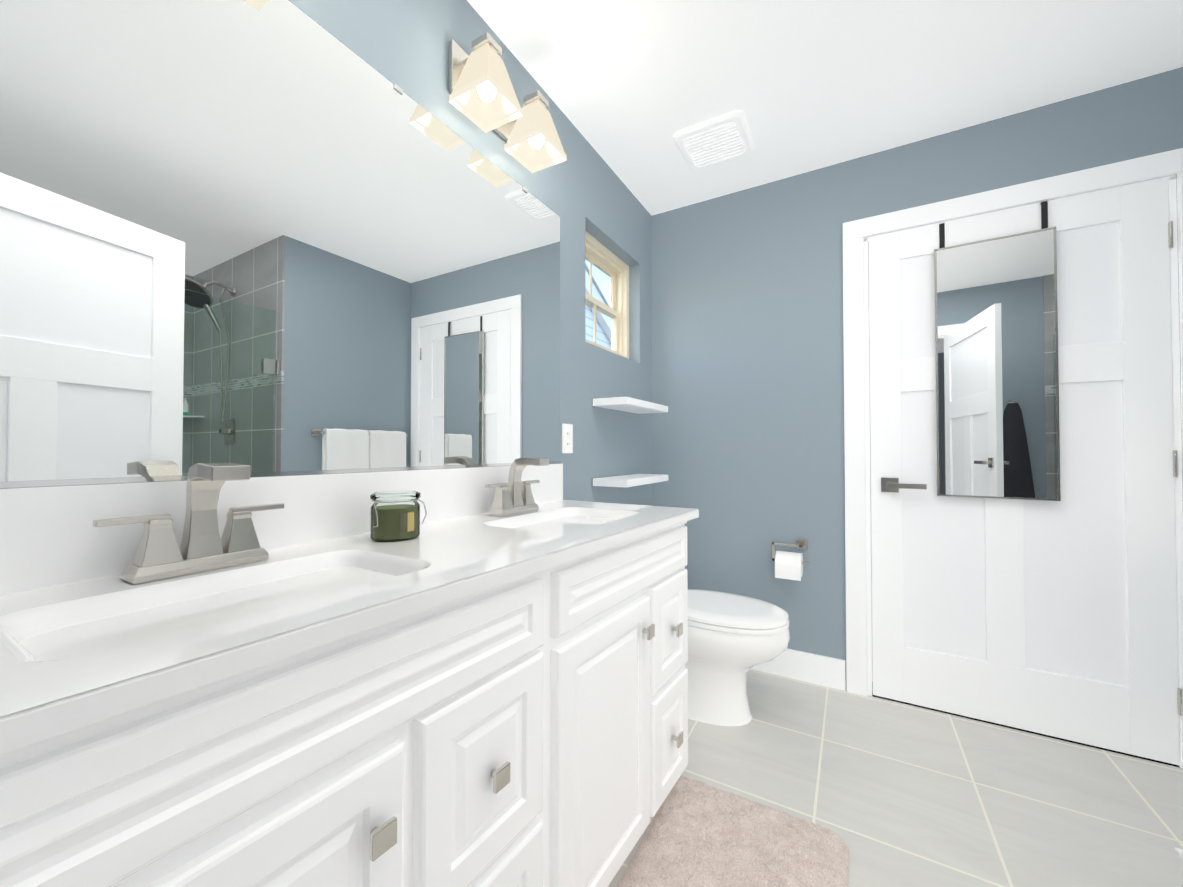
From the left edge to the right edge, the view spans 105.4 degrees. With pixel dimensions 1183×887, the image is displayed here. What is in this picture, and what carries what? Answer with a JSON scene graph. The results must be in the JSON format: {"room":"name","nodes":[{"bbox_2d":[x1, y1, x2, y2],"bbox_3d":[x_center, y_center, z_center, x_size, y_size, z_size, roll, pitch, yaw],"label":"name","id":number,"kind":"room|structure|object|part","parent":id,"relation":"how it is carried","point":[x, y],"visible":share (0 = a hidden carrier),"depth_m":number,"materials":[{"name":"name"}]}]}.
{"room":"bathroom","nodes":[
{"label":"bathroom","id":0,"kind":"room"},
{"bbox_2d":[288,0,1182,689],"bbox_3d":[1.198,-0.112,0.637,3.710,2.420,2.750,-1,-1,30],"label":"wall","id":1,"kind":"structure","parent":0,"point":[734,362],"depth_m":2.13,"materials":[{"name":"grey paint"}]},
{"bbox_2d":[0,0,560,487],"bbox_3d":[-0.496,-0.409,1.086,0.011,0.952,1.492,-1,-1,30],"label":"vanity mirror","id":2,"kind":"object","parent":1,"relation":"attached to","point":[264,238],"visible":0.96,"depth_m":0.83,"materials":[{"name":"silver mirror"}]},
{"bbox_2d":[448,32,566,172],"bbox_3d":[-0.246,-1.037,1.378,0.161,0.187,0.374,-1,-1,30],"label":"light","id":3,"kind":"object","parent":1,"relation":"attached to","point":[483,97],"visible":1,"depth_m":1.32,"materials":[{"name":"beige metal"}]},
{"bbox_3d":[-0.296,-1.021,1.274,0.144,0.152,0.144,-1,-1,30],"label":"lamp shade","id":4,"kind":"part","parent":3,"relation":"part of","materials":[{"name":"white glass"}]},
{"bbox_3d":[-0.296,-1.002,1.274,0.052,0.065,0.052,-1,-1,30],"label":"bulb","id":5,"kind":"part","parent":3,"relation":"part of","materials":[{"name":"white glass"}]},
{"bbox_3d":[-0.181,-1.018,1.473,0.144,0.152,0.144,-1,-1,30],"label":"lamp shade","id":6,"kind":"part","parent":3,"relation":"part of","materials":[{"name":"white glass"}]},
{"bbox_3d":[-0.181,-0.999,1.473,0.052,0.065,0.052,-1,-1,30],"label":"bulb","id":7,"kind":"part","parent":3,"relation":"part of","materials":[{"name":"white glass"}]},
{"bbox_2d":[562,423,572,452],"bbox_3d":[-0.095,-0.019,1.778,0.008,0.116,0.072,-1,-1,30],"label":"electrical outlet plate","id":8,"kind":"object","parent":1,"relation":"attached to","point":[566,438],"visible":1,"depth_m":1.77,"materials":[{"name":"white plastic"}]},
{"bbox_2d":[585,231,628,358],"bbox_3d":[0.022,-0.695,2.214,0.093,0.535,0.565,-1,-1,30],"label":"window unit","id":9,"kind":"structure","parent":1,"relation":"in","point":[606,261],"depth_m":2.39,"materials":[{"name":"beige wood"}]},
{"bbox_2d":[593,474,667,487],"bbox_3d":[0.195,0.170,2.110,0.171,0.032,0.480,-1,-1,30],"label":"shelf","id":10,"kind":"object","parent":1,"relation":"attached to","point":[631,480],"visible":1,"depth_m":1.95,"materials":[{"name":"white wood"}]},
{"bbox_2d":[593,397,667,413],"bbox_3d":[0.195,-0.175,2.115,0.171,0.032,0.480,-1,-1,30],"label":"shelf","id":11,"kind":"object","parent":1,"relation":"attached to","point":[631,405],"visible":1,"depth_m":1.98,"materials":[{"name":"white wood"}]},
{"bbox_2d":[772,538,808,580],"bbox_3d":[0.934,0.538,2.116,0.160,0.172,0.115,-1,-1,30],"label":"toilet paper holder","id":12,"kind":"object","parent":1,"relation":"attached to","point":[789,565],"visible":1,"depth_m":2.08,"materials":[{"name":"white paper"}]},
{"bbox_3d":[0.946,0.505,2.138,0.160,0.106,0.066,-1,-1,30],"label":"arm","id":13,"kind":"part","parent":12,"relation":"part of"},
{"bbox_2d":[751,148,1182,767],"bbox_3d":[0.622,0.038,0.958,2.070,2.130,2.768,-1,-1,30],"label":"door frame","id":14,"kind":"structure","parent":1,"relation":"attached to","point":[811,668],"depth_m":2.00,"materials":[{"name":"white wood"}]},
{"bbox_2d":[868,179,1182,765],"bbox_3d":[1.641,0.093,1.796,0.900,2.030,0.139,-1,-1,30],"label":"door","id":15,"kind":"structure","parent":1,"relation":"attached to","point":[1058,619],"depth_m":1.71,"materials":[{"name":"white painted wood"},{"name":"brushed nickel"}]},
{"bbox_2d":[934,201,1060,500],"bbox_3d":[1.603,-0.354,1.802,0.365,1.140,0.061,-1,-1,30],"label":"mirror","id":16,"kind":"object","parent":15,"relation":"hanging from","point":[997,374],"depth_m":1.77,"materials":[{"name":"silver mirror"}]},
{"bbox_2d":[467,0,1182,215],"bbox_3d":[0.493,-1.390,-0.559,3.710,0.100,5.560,-1,-1,30],"label":"ceiling","id":17,"kind":"structure","parent":0,"point":[630,88],"depth_m":1.56,"materials":[{"name":"white paint"}]},
{"bbox_2d":[673,110,753,170],"bbox_3d":[0.531,-1.293,1.949,0.290,0.016,0.290,-1,-1,30],"label":"fan","id":18,"kind":"object","parent":17,"relation":"attached to","point":[726,137],"visible":1,"depth_m":1.92,"materials":[{"name":"white plastic"}]},
{"bbox_2d":[608,669,1182,886],"bbox_3d":[0.612,1.152,0.864,2.130,0.100,2.590,-1,-1,30],"label":"floor","id":19,"kind":"structure","parent":0,"point":[893,793],"depth_m":1.44,"materials":[{"name":"grey tile"}]},
{"bbox_2d":[0,457,698,886],"bbox_3d":[-0.261,0.568,0.943,0.544,1.070,1.485,-1,-1,30],"label":"bathroom vanity","id":20,"kind":"object","parent":19,"relation":"on","point":[224,675],"visible":1,"depth_m":0.64,"materials":[{"name":"white wood"}]},
{"bbox_2d":[93,462,283,584],"bbox_3d":[-0.587,0.114,0.697,0.130,0.169,0.234,-1,-1,30],"label":"faucet","id":21,"kind":"object","parent":20,"relation":"on","point":[202,558],"depth_m":0.70,"materials":[{"name":"silver metal"}]},
{"bbox_2d":[370,490,426,541],"bbox_3d":[-0.420,0.153,0.973,0.100,0.099,0.124,-1,-1,30],"label":"jar","id":22,"kind":"object","parent":20,"relation":"on","point":[395,523],"visible":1,"depth_m":0.94,"materials":[{"name":"green glass"}]},
{"bbox_3d":[-0.381,0.164,0.947,0.006,0.040,0.047,-1,-1,30],"label":"panel","id":23,"kind":"part","parent":22,"relation":"part of","materials":[{"name":"yellow"}]},
{"bbox_2d":[485,457,548,516],"bbox_3d":[-0.198,0.124,1.341,0.144,0.169,0.234,-1,-1,30],"label":"faucet","id":24,"kind":"object","parent":20,"relation":"on","point":[514,499],"depth_m":1.34,"materials":[{"name":"silver metal"}]},
{"bbox_2d":[616,776,848,886],"bbox_3d":[0.283,1.092,1.004,0.500,0.024,0.880,-1,-1,30],"label":"bath mat","id":25,"kind":"object","parent":19,"relation":"on","point":[698,833],"visible":1,"depth_m":1.21,"materials":[{"name":"beige fabric"}]},
{"bbox_2d":[685,589,789,725],"bbox_3d":[0.417,0.754,1.897,0.758,0.728,0.527,-1,-1,30],"label":"toilet","id":26,"kind":"object","parent":19,"relation":"on","point":[733,639],"visible":0.4,"depth_m":1.78,"materials":[{"name":"white ceramic"}]},
{"bbox_3d":[0.538,0.696,1.897,0.542,0.048,0.374,-1,-1,30],"label":"seat","id":27,"kind":"part","parent":26,"relation":"part of","materials":[{"name":"white plastic"}]},
{"bbox_2d":[1174,847,1182,858],"bbox_3d":[1.695,1.103,1.107,0.300,0.006,0.115,-1,-1,30],"label":"floor vent","id":28,"kind":"object","parent":19,"relation":"in","point":[1179,851],"visible":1,"depth_m":1.22,"materials":[{"name":"white"}]},
{"label":"outside","id":29,"kind":"structure","parent":0,"visible":0},
{"bbox_2d":[585,304,610,348],"bbox_3d":[0.285,-0.728,9.631,0.001,7.930,15.000,-1,-1,30],"label":"siding","id":30,"kind":"object","parent":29,"point":[601,334],"depth_m":9.20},
{"bbox_2d":[585,263,610,341],"bbox_3d":[1.250,-1.547,11.071,0.200,6.813,11.603,-1,-1,30],"label":"rake","id":31,"kind":"object","parent":30,"relation":"attached to","point":[603,319],"depth_m":9.13,"materials":[{"name":"white"}]}
]}

